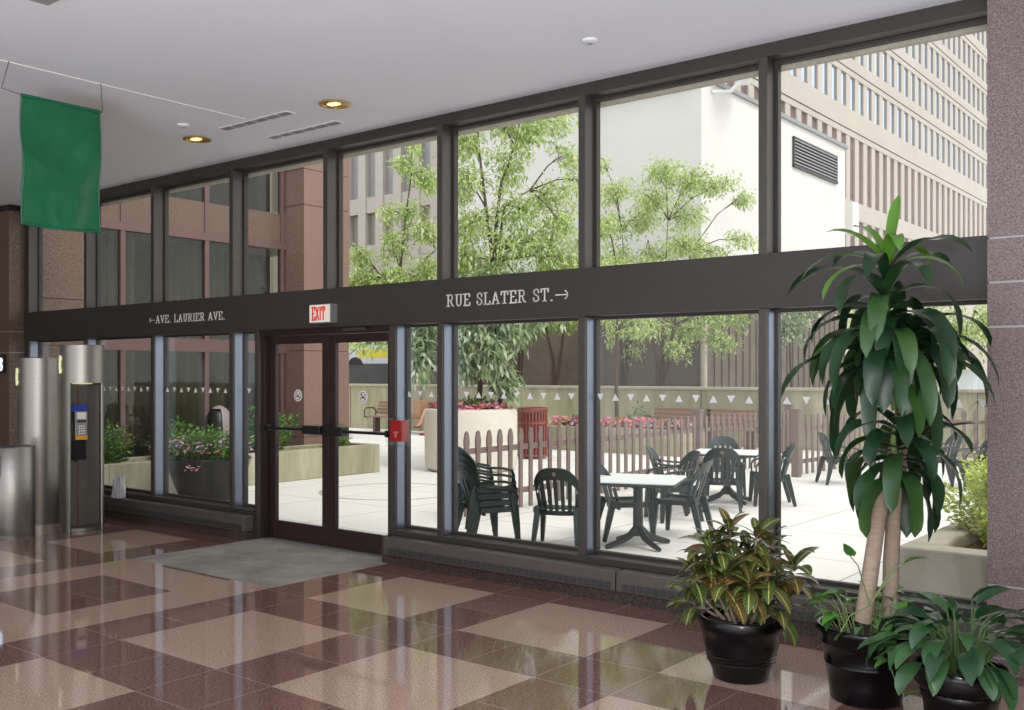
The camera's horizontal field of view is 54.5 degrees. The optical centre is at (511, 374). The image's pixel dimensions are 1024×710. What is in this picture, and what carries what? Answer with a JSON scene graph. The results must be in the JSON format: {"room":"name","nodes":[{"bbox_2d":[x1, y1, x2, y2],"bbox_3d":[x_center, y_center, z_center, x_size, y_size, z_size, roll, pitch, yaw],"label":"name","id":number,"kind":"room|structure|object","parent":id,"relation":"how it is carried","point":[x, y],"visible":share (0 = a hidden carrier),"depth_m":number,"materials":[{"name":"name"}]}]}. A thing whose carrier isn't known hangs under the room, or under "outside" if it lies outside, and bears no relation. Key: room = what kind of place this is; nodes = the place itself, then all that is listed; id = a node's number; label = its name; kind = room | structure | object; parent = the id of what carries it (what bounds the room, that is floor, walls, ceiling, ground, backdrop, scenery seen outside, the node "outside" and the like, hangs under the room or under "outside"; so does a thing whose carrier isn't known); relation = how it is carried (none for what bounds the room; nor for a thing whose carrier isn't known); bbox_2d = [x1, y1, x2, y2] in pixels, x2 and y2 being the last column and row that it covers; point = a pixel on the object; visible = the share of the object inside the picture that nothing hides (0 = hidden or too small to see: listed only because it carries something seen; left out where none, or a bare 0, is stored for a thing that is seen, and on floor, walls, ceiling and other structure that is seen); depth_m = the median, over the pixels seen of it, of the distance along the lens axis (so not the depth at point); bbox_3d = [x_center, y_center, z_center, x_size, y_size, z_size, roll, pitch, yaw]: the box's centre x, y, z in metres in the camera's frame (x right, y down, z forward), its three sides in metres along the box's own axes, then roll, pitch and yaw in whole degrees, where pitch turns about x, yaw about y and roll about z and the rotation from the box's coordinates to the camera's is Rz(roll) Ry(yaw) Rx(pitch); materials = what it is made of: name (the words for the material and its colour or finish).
{"room":"building lobby","nodes":[
{"label":"building lobby","id":0,"kind":"room"},
{"bbox_2d":[0,204,24,444],"bbox_3d":[-6.836,-0.270,13.371,1.250,3.840,0.430,0,0,39],"label":"wall","id":1,"kind":"structure","parent":0,"point":[12,232],"depth_m":12.90,"materials":[{"name":"brown stone"}]},
{"bbox_2d":[104,494,252,531],"bbox_3d":[-4.495,1.488,11.390,4.780,0.148,0.124,0,0,39],"label":"heater cover","id":2,"kind":"object","parent":1,"relation":"attached to","point":[207,517],"visible":0.51,"depth_m":10.53,"materials":[{"name":"grey metal"}]},
{"bbox_2d":[104,504,240,529],"bbox_3d":[-4.524,1.524,11.338,4.700,0.052,0.004,0,0,39],"label":"grille","id":3,"kind":"object","parent":2,"relation":"attached to","point":[211,521],"depth_m":10.57,"materials":[{"name":"grey metal"}]},
{"bbox_2d":[104,494,254,539],"bbox_3d":[-4.428,1.532,11.531,4.830,0.235,0.310,0,0,39],"label":"baseboard","id":4,"kind":"structure","parent":1,"relation":"attached to","point":[246,535],"depth_m":10.58,"materials":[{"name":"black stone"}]},
{"bbox_2d":[104,487,254,514],"bbox_3d":[-4.406,1.390,11.558,4.830,0.050,0.240,0,0,39],"label":"sill","id":5,"kind":"structure","parent":1,"relation":"attached to","point":[130,494],"depth_m":10.70,"materials":[{"name":"brown metal"}]},
{"bbox_2d":[151,333,228,503],"bbox_3d":[-3.422,0.465,10.765,1.454,1.800,0.185,0,0,39],"label":"window","id":6,"kind":"structure","parent":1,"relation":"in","point":[166,337],"depth_m":11.15,"materials":[{"name":"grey metal"}]},
{"bbox_2d":[229,332,254,506],"bbox_3d":[-2.687,0.465,10.181,0.424,1.800,0.185,0,0,39],"label":"window","id":7,"kind":"structure","parent":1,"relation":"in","point":[246,390],"depth_m":10.25,"materials":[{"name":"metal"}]},
{"bbox_2d":[100,0,986,200],"bbox_3d":[-1.716,-2.145,9.430,11.690,0.090,0.220,0,0,39],"label":"trim","id":8,"kind":"structure","parent":1,"relation":"attached to","point":[960,11],"depth_m":7.32,"materials":[{"name":"brown metal"}]},
{"bbox_2d":[101,24,986,206],"bbox_3d":[-1.655,-2.078,9.507,11.690,0.049,0.043,0,0,39],"label":"trim","id":9,"kind":"structure","parent":1,"relation":"attached to","point":[981,28],"depth_m":7.38,"materials":[{"name":"grey metal"}]},
{"bbox_2d":[411,371,436,383],"bbox_3d":[-14.395,0.775,65.900,55.400,1.750,34.800,0,0,39],"label":"street","id":10,"kind":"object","parent":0,"point":[433,381],"depth_m":35.95,"materials":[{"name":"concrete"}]},
{"bbox_2d":[270,140,436,370],"bbox_3d":[-6.640,-13.225,75.513,45.564,26.250,14.100,0,0,39],"label":"concrete building","id":11,"kind":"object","parent":10,"relation":"on","point":[371,184],"visible":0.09,"depth_m":68.53,"materials":[{"name":"beige concrete"}]},
{"bbox_2d":[349,335,436,369],"bbox_3d":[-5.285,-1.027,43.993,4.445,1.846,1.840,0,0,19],"label":"bus","id":12,"kind":"object","parent":10,"relation":"on","point":[379,358],"visible":0.23,"depth_m":43.39,"materials":[{"name":"silver metal"}]},
{"bbox_2d":[0,0,959,205],"bbox_3d":[-4.716,-2.420,2.104,20.000,0.460,15.420,0,0,39],"label":"ceiling","id":13,"kind":"structure","parent":0,"point":[395,62],"depth_m":6.84,"materials":[{"name":"paint"}]},
{"bbox_2d":[1,61,102,232],"bbox_3d":[-3.324,-1.620,7.224,0.061,1.142,0.752,0,0,39],"label":"hanging banner","id":14,"kind":"object","parent":13,"relation":"hanging from","point":[61,144],"visible":1,"depth_m":7.26,"materials":[{"name":"green fabric"}]},
{"bbox_2d":[24,236,988,340],"bbox_3d":[-1.720,-0.615,9.425,11.690,0.360,0.232,0,0,39],"label":"band","id":15,"kind":"object","parent":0,"point":[758,281],"visible":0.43,"depth_m":7.61,"materials":[{"name":"brown metal"}]},
{"bbox_2d":[25,225,80,312],"bbox_3d":[-5.714,-1.448,12.589,1.499,1.305,0.185,0,0,39],"label":"window","id":16,"kind":"structure","parent":15,"relation":"attached to","point":[40,230],"depth_m":12.97,"materials":[{"name":"brown metal"}]},
{"bbox_2d":[84,190,150,307],"bbox_3d":[-4.559,-1.448,11.670,1.454,1.305,0.185,0,0,39],"label":"window","id":17,"kind":"structure","parent":15,"relation":"attached to","point":[98,235],"depth_m":12.06,"materials":[{"name":"brown metal"}]},
{"bbox_2d":[151,174,228,302],"bbox_3d":[-3.422,-1.448,10.765,1.454,1.305,0.185,0,0,39],"label":"window","id":18,"kind":"structure","parent":15,"relation":"attached to","point":[166,189],"depth_m":11.15,"materials":[{"name":"brown metal"}]},
{"bbox_2d":[229,155,322,296],"bbox_3d":[-2.284,-1.448,9.860,1.454,1.305,0.185,0,0,39],"label":"window","id":19,"kind":"structure","parent":15,"relation":"attached to","point":[245,173],"depth_m":10.25,"materials":[{"name":"brown metal"}]},
{"bbox_2d":[309,303,336,323],"bbox_3d":[-1.758,-0.561,9.248,0.294,0.176,0.096,0,0,39],"label":"exit sign","id":20,"kind":"object","parent":15,"relation":"attached to","point":[318,313],"visible":1,"depth_m":9.19,"materials":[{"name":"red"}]},
{"bbox_2d":[323,131,436,288],"bbox_3d":[-1.147,-1.448,8.955,1.454,1.305,0.185,0,0,39],"label":"window","id":21,"kind":"structure","parent":15,"relation":"attached to","point":[340,153],"depth_m":9.34,"materials":[{"name":"brown metal"}]},
{"bbox_2d":[446,288,567,306],"bbox_3d":[-0.061,-0.613,7.953,1.247,0.106,0.006,0,0,39],"label":"lettering","id":22,"kind":"object","parent":15,"relation":"attached to","point":[541,289],"depth_m":7.97,"materials":[{"name":"white"}]},
{"bbox_2d":[437,102,577,279],"bbox_3d":[-0.010,-1.448,8.050,1.454,1.305,0.185,0,0,39],"label":"window","id":23,"kind":"structure","parent":15,"relation":"attached to","point":[455,130],"depth_m":8.43,"materials":[{"name":"brown metal"}]},
{"bbox_2d":[578,57,774,268],"bbox_3d":[1.152,-1.448,7.125,1.516,1.305,0.185,0,0,39],"label":"window","id":24,"kind":"structure","parent":15,"relation":"attached to","point":[597,101],"depth_m":7.32,"materials":[{"name":"brown metal"}]},
{"bbox_2d":[775,17,986,252],"bbox_3d":[2.331,-1.448,6.260,1.408,1.305,0.050,0,0,39],"label":"window","id":25,"kind":"structure","parent":15,"relation":"attached to","point":[982,21],"depth_m":6.59,"materials":[{"name":"brown metal"}]},
{"bbox_2d":[0,516,1023,709],"bbox_3d":[-4.716,1.710,2.104,20.000,0.120,15.420,0,0,39],"label":"floor","id":26,"kind":"structure","parent":0,"point":[86,623],"depth_m":6.12,"materials":[{"name":"tile"}]},
{"bbox_2d":[0,445,34,537],"bbox_3d":[-5.136,1.195,10.200,0.438,0.910,0.453,0,0,39],"label":"litter bin","id":27,"kind":"object","parent":26,"relation":"on","point":[17,462],"visible":1,"depth_m":10.04,"materials":[{"name":"metal"}]},
{"bbox_2d":[16,358,59,525],"bbox_3d":[-5.260,0.735,11.040,0.434,1.830,0.448,0,0,39],"label":"kiosk","id":28,"kind":"object","parent":26,"relation":"on","point":[37,379],"visible":0.91,"depth_m":10.88,"materials":[{"name":"metal"}]},
{"bbox_2d":[59,344,103,531],"bbox_3d":[-4.582,0.670,10.590,0.434,1.960,0.448,0,0,39],"label":"kiosk","id":29,"kind":"object","parent":26,"relation":"on","point":[81,366],"visible":1,"depth_m":10.57,"materials":[{"name":"metal"}]},
{"bbox_2d":[255,331,261,538],"bbox_3d":[-2.498,0.608,10.030,0.060,2.085,0.185,0,0,39],"label":"window post","id":30,"kind":"object","parent":26,"relation":"on","point":[258,334],"depth_m":9.96,"materials":[{"name":"brown metal"}]},
{"bbox_2d":[135,539,387,587],"bbox_3d":[-2.188,1.658,8.821,1.930,0.024,1.360,0,0,39],"label":"entrance mat","id":31,"kind":"object","parent":26,"relation":"on","point":[268,563],"visible":0.79,"depth_m":8.74,"materials":[{"name":"grey carpet"}]},
{"bbox_2d":[261,537,381,558],"bbox_3d":[-1.730,1.644,9.460,1.850,0.012,0.190,0,0,39],"label":"trim","id":32,"kind":"structure","parent":26,"relation":"on","point":[267,538],"depth_m":9.40,"materials":[{"name":"grey metal"}]},
{"bbox_2d":[262,325,388,537],"bbox_3d":[-1.738,0.608,9.451,1.850,2.085,0.145,0,0,39],"label":"door frame","id":33,"kind":"structure","parent":26,"relation":"on","point":[265,339],"depth_m":9.96,"materials":[{"name":"brown metal"}]},
{"bbox_2d":[266,334,328,545],"bbox_3d":[-2.105,0.630,9.705,0.885,2.012,0.139,0,0,39],"label":"door","id":34,"kind":"structure","parent":33,"relation":"attached to","point":[295,531],"depth_m":9.74,"materials":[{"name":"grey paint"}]},
{"bbox_2d":[323,332,388,554],"bbox_3d":[-1.408,0.630,9.150,0.885,2.012,0.139,0,0,39],"label":"door","id":35,"kind":"structure","parent":33,"relation":"attached to","point":[367,542],"depth_m":9.37,"materials":[{"name":"grey paint"}]},
{"bbox_2d":[388,325,409,528],"bbox_3d":[-0.960,0.608,8.732,0.262,2.085,0.300,0,0,39],"label":"window post","id":36,"kind":"object","parent":26,"relation":"on","point":[397,333],"depth_m":8.77,"materials":[{"name":"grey metal"}]},
{"bbox_2d":[665,507,818,684],"bbox_3d":[1.207,1.201,5.433,0.854,0.898,0.857,0,0,39],"label":"potted croton","id":37,"kind":"object","parent":26,"relation":"on","point":[742,631],"visible":1,"depth_m":5.28,"materials":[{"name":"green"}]},
{"bbox_2d":[699,607,782,684],"bbox_3d":[1.247,1.481,5.420,0.452,0.338,0.452,0,0,39],"label":"pot","id":38,"kind":"object","parent":37,"relation":"attached to","point":[737,652],"depth_m":5.26,"materials":[{"name":"black plastic"}]},
{"bbox_2d":[781,195,998,709],"bbox_3d":[1.913,0.365,5.043,1.010,2.571,0.903,0,0,39],"label":"dracaena","id":39,"kind":"object","parent":26,"relation":"on","point":[884,364],"visible":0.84,"depth_m":4.91,"materials":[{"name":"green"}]},
{"bbox_2d":[815,613,909,709],"bbox_3d":[1.800,1.460,5.060,0.492,0.380,0.492,0,0,39],"label":"pot","id":40,"kind":"object","parent":39,"relation":"attached to","point":[852,683],"depth_m":4.90,"materials":[{"name":"black plastic"}]},
{"bbox_2d":[857,585,1023,709],"bbox_3d":[2.027,1.284,4.467,0.843,0.731,0.883,0,0,39],"label":"potted leafy plant","id":41,"kind":"object","parent":26,"relation":"on","point":[967,678],"visible":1,"depth_m":4.32,"materials":[{"name":"green plant"}]},
{"bbox_2d":[174,428,981,585],"bbox_3d":[23.712,1.801,61.913,120.000,0.298,113.580,0,0,39],"label":"ground","id":42,"kind":"structure","parent":0,"point":[823,517],"depth_m":11.87,"materials":[{"name":"white concrete"}]},
{"bbox_2d":[43,158,348,456],"bbox_3d":[-7.250,-2.850,17.459,6.909,9.000,5.433,0,0,39],"label":"building","id":43,"kind":"structure","parent":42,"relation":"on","point":[198,217],"depth_m":16.38,"materials":[{"name":"brown stone"}]},
{"bbox_2d":[101,233,133,456],"bbox_3d":[-6.051,-0.275,15.039,0.110,3.650,0.807,0,0,39],"label":"curtain","id":44,"kind":"object","parent":43,"relation":"hanging from","point":[109,243],"depth_m":15.11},
{"bbox_2d":[169,241,222,452],"bbox_3d":[-5.148,-0.275,16.174,0.109,3.650,1.108,0,0,39],"label":"curtain","id":45,"kind":"object","parent":43,"relation":"hanging from","point":[185,260],"depth_m":16.12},
{"bbox_2d":[169,455,251,500],"bbox_3d":[-4.004,1.370,13.150,1.100,0.560,1.100,0,0,39],"label":"flower bowl","id":46,"kind":"object","parent":42,"relation":"on","point":[211,480],"visible":0.51,"depth_m":12.73,"materials":[{"name":"black plastic"}]},
{"bbox_2d":[169,423,253,460],"bbox_3d":[-3.994,0.952,13.102,1.276,0.603,1.260,0,0,39],"label":"shrub","id":47,"kind":"object","parent":46,"relation":"in","point":[224,454],"visible":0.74,"depth_m":12.95,"materials":[{"name":"green plant"}]},
{"bbox_2d":[203,405,228,438],"bbox_3d":[-4.211,1.050,14.300,0.450,1.200,0.450,0,0,-33],"label":"bin","id":48,"kind":"object","parent":42,"relation":"on","point":[218,415],"visible":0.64,"depth_m":14.17,"materials":[{"name":"grey plastic"}]},
{"bbox_2d":[104,442,379,493],"bbox_3d":[-4.122,1.415,15.102,0.860,0.470,5.000,0,0,39],"label":"concrete planter","id":49,"kind":"object","parent":42,"relation":"on","point":[296,462],"visible":0.44,"depth_m":15.43,"materials":[{"name":"concrete"}]},
{"bbox_2d":[104,418,136,463],"bbox_3d":[-5.528,0.952,13.506,0.815,0.708,0.871,0,0,-6],"label":"shrub","id":50,"kind":"object","parent":49,"relation":"in","point":[111,452],"visible":0.58,"depth_m":13.43,"materials":[{"name":"green plant"}]},
{"bbox_2d":[248,404,300,452],"bbox_3d":[-3.874,0.833,15.149,0.933,0.914,1.569,0,0,39],"label":"shrub","id":51,"kind":"object","parent":49,"relation":"on","point":[251,424],"visible":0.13,"depth_m":15.30,"materials":[{"name":"green plant"}]},
{"bbox_2d":[349,365,387,383],"bbox_3d":[-9.768,0.665,39.597,15.400,1.970,0.600,0,0,39],"label":"wall","id":52,"kind":"structure","parent":42,"relation":"on","point":[358,374],"depth_m":35.52,"materials":[{"name":"concrete"}]},
{"bbox_2d":[348,144,436,361],"bbox_3d":[-2.886,-2.103,24.449,2.899,7.453,1.688,0,0,-2],"label":"leafy tree","id":53,"kind":"object","parent":42,"relation":"on","point":[424,180],"visible":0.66,"depth_m":24.41,"materials":[{"name":"green plant"}]},
{"bbox_2d":[425,408,516,472],"bbox_3d":[-0.709,1.120,17.200,1.600,1.060,1.600,0,0,39],"label":"round planter","id":54,"kind":"object","parent":42,"relation":"on","point":[470,421],"visible":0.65,"depth_m":16.58,"materials":[{"name":"white concrete"}]},
{"bbox_2d":[411,264,571,408],"bbox_3d":[-0.452,-0.504,17.010,3.066,2.811,1.387,0,0,-4],"label":"leafy tree","id":55,"kind":"object","parent":54,"relation":"in","point":[483,346],"visible":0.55,"depth_m":16.82,"materials":[{"name":"green plant"}]},
{"bbox_2d":[429,114,604,405],"bbox_3d":[0.073,-1.954,17.266,3.055,5.670,1.688,0,0,-7],"label":"leafy tree","id":56,"kind":"object","parent":54,"relation":"in","point":[554,258],"visible":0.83,"depth_m":17.10,"materials":[{"name":"green plant"}]},
{"bbox_2d":[458,466,520,538],"bbox_3d":[-0.282,1.264,9.633,0.562,0.781,0.569,0,0,-27],"label":"garden chair","id":57,"kind":"object","parent":42,"relation":"on","point":[464,474],"visible":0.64,"depth_m":9.47,"materials":[{"name":"green plastic"}]},
{"bbox_2d":[458,459,519,538],"bbox_3d":[-0.293,1.199,9.627,0.562,0.781,0.569,0,0,-27],"label":"garden chair","id":58,"kind":"object","parent":57,"relation":"on","point":[494,502],"visible":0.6,"depth_m":9.43,"materials":[{"name":"green plastic"}]},
{"bbox_2d":[458,453,518,532],"bbox_3d":[-0.303,1.134,9.622,0.562,0.781,0.569,0,0,-27],"label":"garden chair","id":59,"kind":"object","parent":58,"relation":"on","point":[496,495],"visible":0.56,"depth_m":9.41,"materials":[{"name":"green plastic"}]},
{"bbox_2d":[458,446,517,529],"bbox_3d":[-0.314,1.069,9.616,0.562,0.781,0.569,0,0,-27],"label":"garden chair","id":60,"kind":"object","parent":59,"relation":"on","point":[474,490],"visible":0.58,"depth_m":9.40,"materials":[{"name":"green plastic"}]},
{"bbox_2d":[517,407,547,457],"bbox_3d":[0.404,1.137,19.600,0.610,0.965,0.610,0,0,39],"label":"trash can","id":61,"kind":"object","parent":42,"relation":"on","point":[534,419],"visible":0.78,"depth_m":19.37,"materials":[{"name":"red metal"}]},
{"bbox_2d":[531,468,577,546],"bbox_3d":[0.465,1.264,9.522,0.569,0.781,0.562,0,0,17],"label":"garden chair","id":62,"kind":"object","parent":42,"relation":"on","point":[540,511],"visible":0.8,"depth_m":9.36,"materials":[{"name":"green plastic"}]},
{"bbox_2d":[548,424,704,456],"bbox_3d":[2.324,1.390,21.347,3.550,0.520,1.100,0,0,39],"label":"concrete planter","id":63,"kind":"object","parent":42,"relation":"on","point":[554,426],"visible":0.2,"depth_m":20.53,"materials":[{"name":"concrete"}]},
{"bbox_2d":[549,415,691,429],"bbox_3d":[2.252,1.036,21.333,3.543,0.298,0.852,0,0,39],"label":"petunias","id":64,"kind":"object","parent":63,"relation":"on","point":[556,418],"visible":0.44,"depth_m":21.12,"materials":[{"name":"pink plant"}]},
{"bbox_2d":[600,210,679,419],"bbox_3d":[2.726,-1.265,22.406,2.412,4.834,1.580,0,0,0],"label":"leafy tree","id":65,"kind":"object","parent":63,"relation":"in","point":[616,323],"visible":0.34,"depth_m":22.45,"materials":[{"name":"green plant"}]},
{"bbox_2d":[600,464,655,541],"bbox_3d":[1.102,1.264,10.030,0.562,0.781,0.569,0,0,-9],"label":"garden chair","id":66,"kind":"object","parent":42,"relation":"on","point":[617,502],"visible":0.59,"depth_m":9.82,"materials":[{"name":"green plastic"}]},
{"bbox_2d":[462,404,794,516],"bbox_3d":[2.244,1.105,14.816,0.140,1.090,9.480,0,0,39],"label":"picket fence","id":67,"kind":"object","parent":42,"relation":"on","point":[697,429],"visible":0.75,"depth_m":13.80,"materials":[{"name":"brown paint"}]},
{"bbox_2d":[600,473,686,551],"bbox_3d":[1.209,1.327,9.550,0.827,0.653,0.827,0,0,19],"label":"garden table","id":68,"kind":"object","parent":42,"relation":"on","point":[637,482],"visible":0.88,"depth_m":9.49,"materials":[{"name":"white plastic"}]},
{"bbox_2d":[458,83,858,387],"bbox_3d":[5.602,-3.690,38.032,10.800,10.680,12.906,0,0,39],"label":"concrete building","id":69,"kind":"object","parent":42,"relation":"on","point":[695,126],"visible":0.44,"depth_m":32.18,"materials":[{"name":"grey concrete"}]},
{"bbox_2d":[792,136,837,183],"bbox_3d":[11.282,-7.890,36.903,0.105,1.080,4.200,0,0,39],"label":"vent","id":70,"kind":"object","parent":69,"relation":"attached to","point":[810,159],"depth_m":36.78,"materials":[{"name":"grey metal"}]},
{"bbox_2d":[349,384,985,458],"bbox_3d":[4.532,0.975,23.360,38.040,1.350,0.480,0,0,39],"label":"wall","id":71,"kind":"structure","parent":42,"relation":"on","point":[565,406],"depth_m":23.96,"materials":[{"name":"concrete"}]},
{"bbox_2d":[644,450,703,522],"bbox_3d":[1.856,1.264,11.308,0.562,0.781,0.569,0,0,-13],"label":"garden chair","id":72,"kind":"object","parent":42,"relation":"on","point":[694,455],"visible":0.66,"depth_m":11.31,"materials":[{"name":"green plastic"}]},
{"bbox_2d":[643,408,710,427],"bbox_3d":[3.752,1.220,22.702,1.511,0.860,0.600,0,0,39],"label":"park bench","id":73,"kind":"object","parent":42,"relation":"on","point":[679,410],"visible":0.29,"depth_m":22.97,"materials":[{"name":"brown wood"}]},
{"bbox_2d":[653,460,713,533],"bbox_3d":[1.768,1.264,10.180,0.562,0.781,0.569,0,0,27],"label":"garden chair","id":74,"kind":"object","parent":42,"relation":"on","point":[689,500],"visible":0.88,"depth_m":10.04,"materials":[{"name":"green plastic"}]},
{"bbox_2d":[698,448,744,512],"bbox_3d":[2.544,1.264,12.076,0.569,0.781,0.562,0,0,11],"label":"garden chair","id":75,"kind":"object","parent":42,"relation":"on","point":[729,453],"visible":0.82,"depth_m":11.89,"materials":[{"name":"green plastic"}]},
{"bbox_2d":[707,436,746,495],"bbox_3d":[2.927,1.264,13.722,0.569,0.781,0.562,0,0,7],"label":"garden chair","id":76,"kind":"object","parent":42,"relation":"on","point":[719,440],"visible":0.4,"depth_m":13.89,"materials":[{"name":"green plastic"}]},
{"bbox_2d":[697,449,757,504],"bbox_3d":[2.776,1.327,12.850,0.827,0.653,0.827,0,0,19],"label":"garden table","id":77,"kind":"object","parent":42,"relation":"on","point":[726,489],"visible":0.56,"depth_m":12.79,"materials":[{"name":"white plastic"}]},
{"bbox_2d":[703,409,757,449],"bbox_3d":[4.809,1.220,21.861,1.511,0.860,0.600,0,0,39],"label":"park bench","id":78,"kind":"object","parent":42,"relation":"on","point":[717,411],"visible":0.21,"depth_m":21.99,"materials":[{"name":"brown wood"}]},
{"bbox_2d":[748,443,796,506],"bbox_3d":[3.316,1.264,12.620,0.562,0.781,0.569,0,0,7],"label":"garden chair","id":79,"kind":"object","parent":42,"relation":"on","point":[787,454],"visible":0.67,"depth_m":12.45,"materials":[{"name":"green plastic"}]},
{"bbox_2d":[815,432,860,484],"bbox_3d":[4.897,1.264,15.011,0.562,0.781,0.569,0,0,-3],"label":"garden chair","id":80,"kind":"object","parent":42,"relation":"on","point":[831,460],"visible":0.69,"depth_m":14.91,"materials":[{"name":"green plastic"}]},
{"bbox_2d":[724,31,986,369],"bbox_3d":[21.895,-13.350,58.656,9.212,30.000,64.460,0,0,39],"label":"office tower","id":81,"kind":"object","parent":42,"relation":"on","point":[912,120],"visible":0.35,"depth_m":47.91,"materials":[{"name":"concrete"}]},
{"bbox_2d":[790,405,986,476],"bbox_3d":[7.514,1.105,16.379,4.240,1.090,4.470,0,0,39],"label":"picket fence","id":82,"kind":"object","parent":42,"relation":"on","point":[797,428],"visible":0.29,"depth_m":16.48,"materials":[{"name":"brown paint"}]},
{"bbox_2d":[923,433,963,480],"bbox_3d":[6.499,1.264,14.989,0.562,0.781,0.569,0,0,-3],"label":"garden chair","id":83,"kind":"object","parent":42,"relation":"on","point":[951,438],"visible":0.38,"depth_m":15.05,"materials":[{"name":"green plastic"}]},
{"bbox_2d":[899,516,988,598],"bbox_3d":[4.229,1.407,7.370,1.760,0.485,3.000,0,0,39],"label":"concrete planter","id":84,"kind":"object","parent":42,"relation":"on","point":[956,565],"visible":0.23,"depth_m":6.61,"materials":[{"name":"beige concrete"}]},
{"bbox_2d":[942,451,986,546],"bbox_3d":[3.792,0.915,7.538,1.236,0.854,1.444,0,0,4],"label":"shrub","id":85,"kind":"object","parent":84,"relation":"in","point":[979,490],"visible":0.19,"depth_m":7.45,"materials":[{"name":"green plant"}]},
{"bbox_2d":[936,370,986,388],"bbox_3d":[12.835,0.764,27.518,1.840,1.762,4.444,0,0,34],"label":"car","id":86,"kind":"object","parent":42,"relation":"on","point":[968,379],"visible":0.02,"depth_m":25.90,"materials":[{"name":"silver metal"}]},
{"bbox_2d":[950,439,986,491],"bbox_3d":[6.642,1.264,14.211,0.562,0.781,0.569,0,0,4],"label":"garden chair","id":87,"kind":"object","parent":42,"relation":"on","point":[984,444],"visible":0.21,"depth_m":14.38,"materials":[{"name":"green plastic"}]},
{"bbox_2d":[775,300,986,604],"bbox_3d":[2.331,0.465,6.260,1.408,1.800,0.050,0,0,39],"label":"window","id":88,"kind":"structure","parent":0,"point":[982,402],"depth_m":6.64,"materials":[{"name":"brown metal"}]},
{"bbox_2d":[987,0,1023,678],"bbox_3d":[3.234,-0.270,5.324,1.170,3.840,0.480,0,0,39],"label":"wall","id":89,"kind":"structure","parent":0,"point":[1005,18],"depth_m":5.44,"materials":[{"name":"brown stone"}]},
{"bbox_2d":[405,323,452,535],"bbox_3d":[-0.747,0.465,8.636,0.565,1.800,0.185,0,0,39],"label":"window","id":90,"kind":"structure","parent":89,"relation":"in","point":[408,327],"depth_m":8.43,"materials":[{"name":"brown metal"}]},
{"bbox_2d":[384,536,622,590],"bbox_3d":[-0.150,1.488,7.933,2.365,0.148,0.124,0,0,39],"label":"heater cover","id":91,"kind":"object","parent":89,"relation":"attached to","point":[544,568],"visible":0.99,"depth_m":7.79,"materials":[{"name":"grey metal"}]},
{"bbox_2d":[387,548,610,588],"bbox_3d":[-0.181,1.524,7.881,2.282,0.052,0.004,0,0,39],"label":"grille","id":92,"kind":"object","parent":91,"relation":"attached to","point":[562,576],"depth_m":7.78,"materials":[{"name":"grey"}]},
{"bbox_2d":[452,318,577,550],"bbox_3d":[0.050,0.465,8.075,1.392,1.800,0.050,0,0,39],"label":"window","id":93,"kind":"structure","parent":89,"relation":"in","point":[455,325],"depth_m":8.47,"materials":[{"name":"brown metal"}]},
{"bbox_2d":[578,308,775,574],"bbox_3d":[1.154,0.465,7.124,1.520,1.800,0.185,0,0,39],"label":"window","id":94,"kind":"structure","parent":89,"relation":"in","point":[598,396],"depth_m":7.49,"materials":[{"name":"brown metal"}]},
{"bbox_2d":[382,535,983,652],"bbox_3d":[0.893,1.532,7.296,4.949,0.235,0.310,0,0,39],"label":"baseboard","id":95,"kind":"structure","parent":89,"relation":"attached to","point":[801,627],"depth_m":7.56,"materials":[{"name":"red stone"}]},
{"bbox_2d":[388,528,986,619],"bbox_3d":[0.915,1.390,7.324,4.949,0.050,0.240,0,0,39],"label":"sill","id":96,"kind":"structure","parent":89,"relation":"attached to","point":[572,555],"depth_m":7.44,"materials":[{"name":"brown metal"}]},
{"bbox_2d":[616,569,986,644],"bbox_3d":[1.747,1.488,6.423,2.465,0.148,0.124,0,0,39],"label":"heater cover","id":97,"kind":"object","parent":89,"relation":"attached to","point":[636,582],"visible":0.3,"depth_m":6.84,"materials":[{"name":"grey metal"}]},
{"bbox_2d":[622,584,953,638],"bbox_3d":[1.702,1.524,6.383,2.344,0.052,0.004,0,0,39],"label":"grille","id":98,"kind":"object","parent":97,"relation":"attached to","point":[650,590],"depth_m":6.87,"materials":[{"name":"grey"}]},
{"bbox_3d":[1.890,1.040,29.354,15.600,1.220,5.690,0,0,39],"label":"bed","id":99,"kind":"object","parent":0,"visible":0},
{"bbox_2d":[532,229,610,384],"bbox_3d":[1.349,-1.850,28.854,3.085,4.823,1.973,0,0,9],"label":"leafy tree","id":100,"kind":"object","parent":99,"relation":"on","point":[554,378],"visible":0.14,"depth_m":28.77,"materials":[{"name":"green plant"}]},
{"bbox_2d":[600,150,680,385],"bbox_3d":[3.143,-2.802,27.451,2.897,6.730,2.360,0,0,33],"label":"leafy tree","id":101,"kind":"object","parent":99,"relation":"on","point":[624,371],"visible":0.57,"depth_m":27.45,"materials":[{"name":"green plant"}]},
{"bbox_2d":[624,151,757,385],"bbox_3d":[4.922,-2.682,26.273,3.867,6.489,2.290,0,0,-16],"label":"leafy tree","id":102,"kind":"object","parent":99,"relation":"on","point":[666,173],"visible":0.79,"depth_m":26.10,"materials":[{"name":"green plant"}]},
{"bbox_2d":[753,311,822,386],"bbox_3d":[6.908,-0.761,25.050,1.837,2.427,1.037,0,0,5],"label":"leafy tree","id":103,"kind":"object","parent":99,"relation":"on","point":[789,330],"visible":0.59,"depth_m":24.91,"materials":[{"name":"green plant"}]},
{"label":"outside","id":104,"kind":"structure","parent":0,"visible":0},
{"bbox_2d":[835,305,988,369],"bbox_3d":[11.123,-1.164,27.076,4.485,3.305,2.187,0,0,-5],"label":"leafy tree","id":105,"kind":"object","parent":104,"point":[967,331],"visible":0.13,"depth_m":26.83,"materials":[{"name":"green plant"}]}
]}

